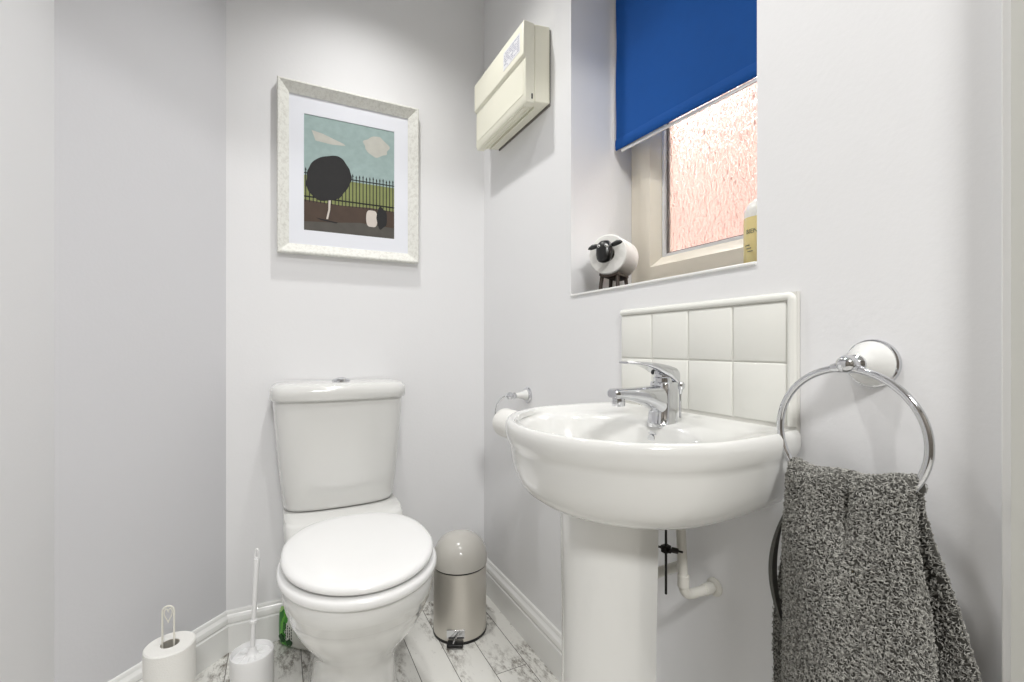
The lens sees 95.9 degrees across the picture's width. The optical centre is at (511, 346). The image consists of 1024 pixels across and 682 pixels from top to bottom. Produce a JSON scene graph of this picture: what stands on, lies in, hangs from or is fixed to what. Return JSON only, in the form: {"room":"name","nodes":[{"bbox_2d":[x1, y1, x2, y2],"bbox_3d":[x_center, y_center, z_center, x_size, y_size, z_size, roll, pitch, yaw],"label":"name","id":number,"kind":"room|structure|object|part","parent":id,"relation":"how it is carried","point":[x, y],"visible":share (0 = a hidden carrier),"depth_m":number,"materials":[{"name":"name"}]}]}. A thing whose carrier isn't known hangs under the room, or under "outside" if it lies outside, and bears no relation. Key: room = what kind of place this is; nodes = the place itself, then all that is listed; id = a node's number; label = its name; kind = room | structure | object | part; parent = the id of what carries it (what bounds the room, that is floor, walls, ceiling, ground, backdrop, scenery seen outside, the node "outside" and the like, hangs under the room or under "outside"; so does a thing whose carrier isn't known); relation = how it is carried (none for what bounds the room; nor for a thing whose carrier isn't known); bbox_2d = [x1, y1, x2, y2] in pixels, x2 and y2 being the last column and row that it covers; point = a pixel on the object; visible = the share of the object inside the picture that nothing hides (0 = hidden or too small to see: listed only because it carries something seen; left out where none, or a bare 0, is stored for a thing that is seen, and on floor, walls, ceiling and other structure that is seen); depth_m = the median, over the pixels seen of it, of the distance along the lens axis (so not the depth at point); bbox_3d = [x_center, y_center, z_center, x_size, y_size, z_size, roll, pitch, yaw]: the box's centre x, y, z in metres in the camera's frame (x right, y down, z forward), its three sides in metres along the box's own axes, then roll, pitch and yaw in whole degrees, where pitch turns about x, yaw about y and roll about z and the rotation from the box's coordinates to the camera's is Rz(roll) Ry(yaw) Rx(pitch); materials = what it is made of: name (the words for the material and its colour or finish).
{"room":"bathroom","nodes":[
{"label":"bathroom","id":0,"kind":"room"},
{"bbox_2d":[0,0,53,681],"bbox_3d":[-0.810,-0.235,0.464,0.100,2.420,1.359,0,0,-27],"label":"wall","id":1,"kind":"structure","parent":0,"point":[26,26],"depth_m":0.95,"materials":[{"name":"paint"}]},
{"bbox_2d":[54,0,225,681],"bbox_3d":[-1.036,-0.235,1.292,0.100,2.420,0.440,0,0,18],"label":"wall","id":2,"kind":"structure","parent":0,"point":[140,85],"depth_m":1.22,"materials":[{"name":"grey paint"}]},
{"bbox_2d":[108,611,227,681],"bbox_3d":[-0.980,0.911,1.273,0.018,0.128,0.440,0,0,18],"label":"baseboard","id":3,"kind":"structure","parent":2,"relation":"attached to","point":[212,636],"depth_m":1.41,"materials":[{"name":"paint"}]},
{"bbox_2d":[226,0,483,609],"bbox_3d":[-0.427,-0.235,1.787,1.250,2.420,0.100,0,0,-27],"label":"wall","id":4,"kind":"structure","parent":0,"point":[290,317],"depth_m":1.67,"materials":[{"name":"paint"}]},
{"bbox_2d":[226,573,432,652],"bbox_3d":[-0.513,0.911,1.678,0.900,0.128,0.018,0,0,-27],"label":"baseboard","id":5,"kind":"structure","parent":4,"relation":"attached to","point":[267,613],"depth_m":1.51,"materials":[{"name":"paint"}]},
{"bbox_2d":[277,76,418,263],"bbox_3d":[-0.568,-0.605,1.641,0.475,0.580,0.033,0,0,-27],"label":"framed picture","id":6,"kind":"object","parent":4,"relation":"attached to","point":[348,163],"visible":1,"depth_m":1.64},
{"bbox_2d":[304,114,393,238],"bbox_3d":[-0.575,-0.601,1.650,0.308,0.399,0.001,0,0,-27],"label":"print","id":7,"kind":"object","parent":6,"relation":"attached to","point":[349,162],"depth_m":1.65},
{"bbox_2d":[196,594,558,681],"bbox_3d":[0.081,1.000,-0.050,2.500,0.050,3.839,0,0,-27],"label":"floor","id":8,"kind":"structure","parent":0,"point":[501,654],"depth_m":1.44,"materials":[{"name":"white tile"}]},
{"bbox_2d":[161,605,174,647],"bbox_3d":[-0.864,0.813,1.167,0.122,0.323,0.122,0,0,-27],"label":"stand","id":9,"kind":"object","parent":8,"relation":"on","point":[171,606],"visible":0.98,"depth_m":1.17,"materials":[{"name":"beige metal"}]},
{"bbox_2d":[142,631,195,681],"bbox_3d":[-0.864,0.800,1.167,0.109,0.104,0.109,0,0,-27],"label":"toilet roll","id":10,"kind":"object","parent":9,"relation":"on","point":[169,663],"visible":0.99,"depth_m":1.14,"materials":[{"name":"paper"}]},
{"bbox_2d":[229,639,273,681],"bbox_3d":[-0.731,0.915,1.300,0.111,0.120,0.111,0,0,-27],"label":"pot","id":11,"kind":"object","parent":8,"relation":"on","point":[262,669],"visible":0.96,"depth_m":1.27,"materials":[{"name":"white plastic"}]},
{"bbox_2d":[232,548,271,662],"bbox_3d":[-0.731,0.760,1.300,0.099,0.389,0.099,0,0,-27],"label":"toilet brush","id":12,"kind":"object","parent":11,"relation":"in","point":[254,652],"visible":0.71,"depth_m":1.29,"materials":[{"name":"white plastic"}]},
{"bbox_3d":[-0.725,0.723,1.301,0.025,0.256,0.020,0,0,-27],"label":"handle","id":13,"kind":"part","parent":12,"relation":"part of","materials":[{"name":"white plastic"}]},
{"bbox_2d":[279,606,308,650],"bbox_3d":[-0.701,0.912,1.498,0.125,0.125,0.043,0,0,18],"label":"pack","id":14,"kind":"object","parent":8,"relation":"on","point":[287,637],"visible":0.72,"depth_m":1.49,"materials":[{"name":"green plastic"}]},
{"bbox_2d":[279,633,291,646],"bbox_3d":[-0.729,0.942,1.488,0.053,0.034,0.005,0,0,18],"label":"print","id":15,"kind":"object","parent":14,"relation":"attached to","point":[285,638],"depth_m":1.49},
{"bbox_2d":[283,622,291,639],"bbox_3d":[-0.721,0.914,1.483,0.033,0.055,0.001,0,0,18],"label":"print","id":16,"kind":"object","parent":14,"relation":"on","point":[287,629],"depth_m":1.48,"materials":[{"name":"white paper"}]},
{"bbox_2d":[269,377,436,681],"bbox_3d":[-0.455,0.537,1.308,0.421,0.875,0.728,0,0,-27],"label":"toilet","id":17,"kind":"object","parent":8,"relation":"on","point":[354,572],"visible":1,"depth_m":1.24,"materials":[{"name":"white ceramic"}]},
{"bbox_3d":[-0.571,0.141,1.539,0.421,0.054,0.209,0,0,-27],"label":"cistern lid","id":18,"kind":"part","parent":17,"relation":"part of","materials":[{"name":"white ceramic"}]},
{"bbox_3d":[-0.389,0.547,1.183,0.382,0.026,0.446,0,0,-27],"label":"seat","id":19,"kind":"part","parent":17,"relation":"part of","materials":[{"name":"white plastic"}]},
{"bbox_3d":[-0.389,0.512,1.183,0.366,0.036,0.430,0,0,-27],"label":"seat lid","id":20,"kind":"part","parent":17,"relation":"part of","materials":[{"name":"white plastic"}]},
{"bbox_2d":[433,529,486,647],"bbox_3d":[-0.176,0.807,1.593,0.188,0.336,0.205,0,0,-27],"label":"pedal bin","id":21,"kind":"object","parent":8,"relation":"on","point":[459,573],"visible":0.94,"depth_m":1.53,"materials":[{"name":"silver metal"}]},
{"bbox_3d":[-0.180,0.691,1.600,0.188,0.104,0.188,0,0,-27],"label":"domed lid","id":22,"kind":"part","parent":21,"relation":"part of","materials":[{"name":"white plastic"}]},
{"bbox_2d":[505,402,800,681],"bbox_3d":[0.190,0.553,0.842,0.394,0.843,0.471,0,0,-27],"label":"basin","id":23,"kind":"object","parent":8,"relation":"on","point":[614,480],"visible":1,"depth_m":0.75,"materials":[{"name":"white ceramic"}]},
{"bbox_2d":[607,361,684,427],"bbox_3d":[0.261,0.089,0.877,0.179,0.126,0.053,0,0,-27],"label":"mixer tap","id":24,"kind":"object","parent":23,"relation":"on","point":[660,397],"visible":0.99,"depth_m":0.87,"materials":[{"name":"silver metal"}]},
{"bbox_3d":[0.238,0.107,0.866,0.126,0.070,0.046,0,0,-27],"label":"spout","id":25,"kind":"part","parent":24,"relation":"part of","materials":[{"name":"silver metal"}]},
{"bbox_3d":[0.259,0.049,0.876,0.120,0.046,0.049,0,0,-27],"label":"lever","id":26,"kind":"part","parent":24,"relation":"part of","materials":[{"name":"silver metal"}]},
{"bbox_3d":[0.333,0.111,0.913,0.005,0.056,0.005,0,0,-27],"label":"pop rod","id":27,"kind":"part","parent":24,"relation":"part of","materials":[{"name":"silver metal"}]},
{"bbox_3d":[0.333,0.080,0.913,0.018,0.026,0.018,0,0,-27],"label":"pop knob","id":28,"kind":"part","parent":24,"relation":"part of","materials":[{"name":"silver metal"}]},
{"bbox_2d":[658,530,682,594],"bbox_3d":[0.282,0.371,0.837,0.052,0.152,0.022,0,0,10],"label":"valve","id":29,"kind":"object","parent":23,"relation":"attached to","point":[665,548],"visible":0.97,"depth_m":0.83,"materials":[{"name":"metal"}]},
{"bbox_3d":[0.279,0.371,0.837,0.004,0.152,0.004,0,0,-27],"label":"rod","id":30,"kind":"part","parent":29,"relation":"part of","materials":[{"name":"metal"}]},
{"bbox_2d":[658,529,722,598],"bbox_3d":[0.277,0.375,0.877,0.209,0.202,0.120,0,0,-27],"label":"pipe","id":31,"kind":"object","parent":23,"relation":"attached to","point":[712,586],"visible":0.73,"depth_m":0.85,"materials":[{"name":"white plastic"}]},
{"bbox_2d":[484,0,1001,681],"bbox_3d":[0.390,-0.235,1.219,0.300,2.420,1.649,0,0,-27],"label":"wall","id":32,"kind":"structure","parent":0,"point":[879,122],"depth_m":0.73,"materials":[{"name":"paint"}]},
{"bbox_2d":[475,20,549,150],"bbox_3d":[-0.010,-0.857,1.570,0.099,0.251,0.390,0,0,-27],"label":"heater","id":33,"kind":"object","parent":32,"relation":"attached to","point":[514,90],"visible":1,"depth_m":1.46,"materials":[{"name":"beige plastic"}]},
{"bbox_3d":[-0.047,-0.812,1.553,0.003,0.104,0.363,0,0,-27],"label":"panel","id":34,"kind":"part","parent":33,"relation":"part of","materials":[{"name":"beige plastic"}]},
{"bbox_2d":[482,107,533,149],"bbox_3d":[-0.020,-0.736,1.567,0.036,0.010,0.327,0,0,-27],"label":"grille","id":35,"kind":"object","parent":33,"relation":"attached to","point":[515,116],"depth_m":1.55,"materials":[{"name":"beige plastic"}]},
{"bbox_2d":[504,36,518,65],"bbox_3d":[-0.002,-0.922,1.446,0.001,0.044,0.103,0,0,-27],"label":"print","id":36,"kind":"object","parent":33,"relation":"attached to","point":[511,52],"depth_m":1.44,"materials":[{"name":"grey"}]},
{"bbox_3d":[0.034,-0.860,1.587,0.004,0.234,0.367,0,0,-27],"label":"plate","id":37,"kind":"part","parent":33,"relation":"part of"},
{"bbox_2d":[494,387,531,414],"bbox_3d":[0.014,0.189,1.513,0.107,0.110,0.152,0,0,-27],"label":"toilet roll holder","id":38,"kind":"object","parent":32,"relation":"attached to","point":[526,394],"visible":0.94,"depth_m":1.53,"materials":[{"name":"silver metal"}]},
{"bbox_2d":[492,408,516,438],"bbox_3d":[-0.001,0.253,1.508,0.094,0.094,0.105,0,0,-27],"label":"toilet roll","id":39,"kind":"object","parent":38,"relation":"hanging from","point":[499,420],"visible":0.24,"depth_m":1.49,"materials":[{"name":"paper"}]},
{"bbox_3d":[0.029,0.161,1.541,0.041,0.037,0.037,0,0,-27],"label":"arm","id":40,"kind":"part","parent":38,"relation":"part of","materials":[{"name":"silver metal"}]},
{"bbox_3d":[0.050,0.161,1.551,0.008,0.055,0.055,0,0,-27],"label":"plate","id":41,"kind":"part","parent":38,"relation":"part of","materials":[{"name":"white ceramic"}]},
{"bbox_2d":[486,558,561,681],"bbox_3d":[0.223,0.911,1.196,0.018,0.128,1.540,0,0,-27],"label":"baseboard","id":42,"kind":"structure","parent":32,"relation":"attached to","point":[539,633],"depth_m":1.53,"materials":[{"name":"paint"}]},
{"bbox_2d":[570,261,756,296],"bbox_3d":[0.396,-0.147,1.114,0.225,0.006,0.576,0,0,-27],"label":"windowsill","id":43,"kind":"structure","parent":32,"relation":"attached to","point":[754,262],"depth_m":0.97,"materials":[{"name":"paint"}]},
{"bbox_2d":[588,240,628,289],"bbox_3d":[0.271,-0.216,1.264,0.096,0.133,0.134,0,0,33],"label":"ornament","id":44,"kind":"object","parent":43,"relation":"on","point":[604,249],"visible":0.96,"depth_m":1.22,"materials":[{"name":"black metal"}]},
{"bbox_3d":[0.245,-0.174,1.265,0.018,0.050,0.011,0,0,-15],"label":"leg","id":45,"kind":"part","parent":44,"relation":"part of","materials":[{"name":"brown wood"}]},
{"bbox_2d":[589,234,638,275],"bbox_3d":[0.284,-0.249,1.283,0.107,0.107,0.100,0,0,33],"label":"toilet roll","id":46,"kind":"object","parent":44,"relation":"part of","point":[625,259],"visible":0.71,"depth_m":1.24,"materials":[{"name":"paper"}]},
{"bbox_3d":[0.283,-0.174,1.240,0.011,0.050,0.018,0,0,-8],"label":"leg","id":47,"kind":"part","parent":44,"relation":"part of","materials":[{"name":"brown wood"}]},
{"bbox_2d":[743,199,756,262],"bbox_3d":[0.486,-0.220,0.899,0.066,0.140,0.065,0,0,-27],"label":"soap bottle","id":48,"kind":"object","parent":43,"relation":"on","point":[750,214],"visible":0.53,"depth_m":0.89,"materials":[{"name":"yellow plastic"}]},
{"bbox_2d":[631,77,756,283],"bbox_3d":[0.521,-0.647,1.177,0.074,0.995,0.577,0,0,-27],"label":"window","id":49,"kind":"structure","parent":32,"relation":"in","point":[694,181],"depth_m":1.23,"materials":[{"name":"pink glass"}]},
{"bbox_3d":[0.525,-0.647,1.179,0.065,0.995,0.577,0,0,-27],"label":"frame","id":50,"kind":"part","parent":49,"relation":"part of","materials":[{"name":"beige plastic"}]},
{"bbox_2d":[615,0,756,151],"bbox_3d":[0.442,-0.835,1.137,0.038,0.557,0.555,0,0,-27],"label":"roller blind","id":51,"kind":"object","parent":49,"relation":"attached to","point":[674,57],"visible":0.89,"depth_m":1.16,"materials":[{"name":"blue fabric"}]},
{"bbox_3d":[0.515,-0.644,1.173,0.059,0.908,0.480,0,0,-27],"label":"sash","id":52,"kind":"part","parent":49,"relation":"part of","materials":[{"name":"beige plastic"}]},
{"bbox_3d":[0.522,-0.644,1.176,0.004,0.768,0.340,0,0,-27],"label":"pane","id":53,"kind":"part","parent":49,"relation":"part of","materials":[{"name":"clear glass"}]},
{"bbox_2d":[620,291,799,431],"bbox_3d":[0.361,0.023,0.927,0.012,0.226,0.424,0,0,-27],"label":"tile backsplash","id":54,"kind":"structure","parent":32,"relation":"attached to","point":[736,359],"depth_m":0.85,"materials":[{"name":"tile"}]},
{"bbox_3d":[0.358,-0.083,0.933,0.012,0.014,0.410,0,0,-27],"label":"trim","id":55,"kind":"part","parent":54,"relation":"part of","materials":[{"name":"beige tile"}]},
{"bbox_3d":[0.453,0.019,0.744,0.012,0.218,0.014,0,0,-27],"label":"trim","id":56,"kind":"part","parent":54,"relation":"part of","materials":[{"name":"beige tile"}]},
{"bbox_2d":[777,339,934,492],"bbox_3d":[0.471,0.102,0.634,0.078,0.226,0.191,0,0,-27],"label":"towel ring","id":57,"kind":"object","parent":32,"relation":"attached to","point":[873,363],"visible":0.91,"depth_m":0.62,"materials":[{"name":"silver metal"}]},
{"bbox_3d":[0.504,0.023,0.647,0.008,0.068,0.068,0,0,-27],"label":"plate","id":58,"kind":"part","parent":57,"relation":"part of","materials":[{"name":"white ceramic"}]},
{"bbox_2d":[768,457,981,681],"bbox_3d":[0.446,0.424,0.603,0.106,0.545,0.268,0,0,-27],"label":"hand towel","id":59,"kind":"object","parent":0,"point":[862,591],"visible":1,"depth_m":0.57,"materials":[{"name":"grey fabric"}]},
{"bbox_3d":[0.058,-0.235,0.195,1.211,2.420,0.100,0,0,-27],"label":"wall","id":60,"kind":"structure","parent":0,"visible":0},
{"bbox_2d":[1002,0,1010,681],"bbox_3d":[0.559,-0.125,0.513,0.029,2.200,0.018,0,0,-27],"label":"trim","id":61,"kind":"structure","parent":60,"relation":"attached to","point":[1006,4],"depth_m":0.51,"materials":[{"name":"paint"}]},
{"bbox_2d":[1011,0,1023,681],"bbox_3d":[0.570,-0.055,0.457,0.001,2.060,0.108,0,0,-27],"label":"trim","id":62,"kind":"structure","parent":60,"relation":"attached to","point":[1017,6],"depth_m":0.50,"materials":[{"name":"paint"}]}
]}

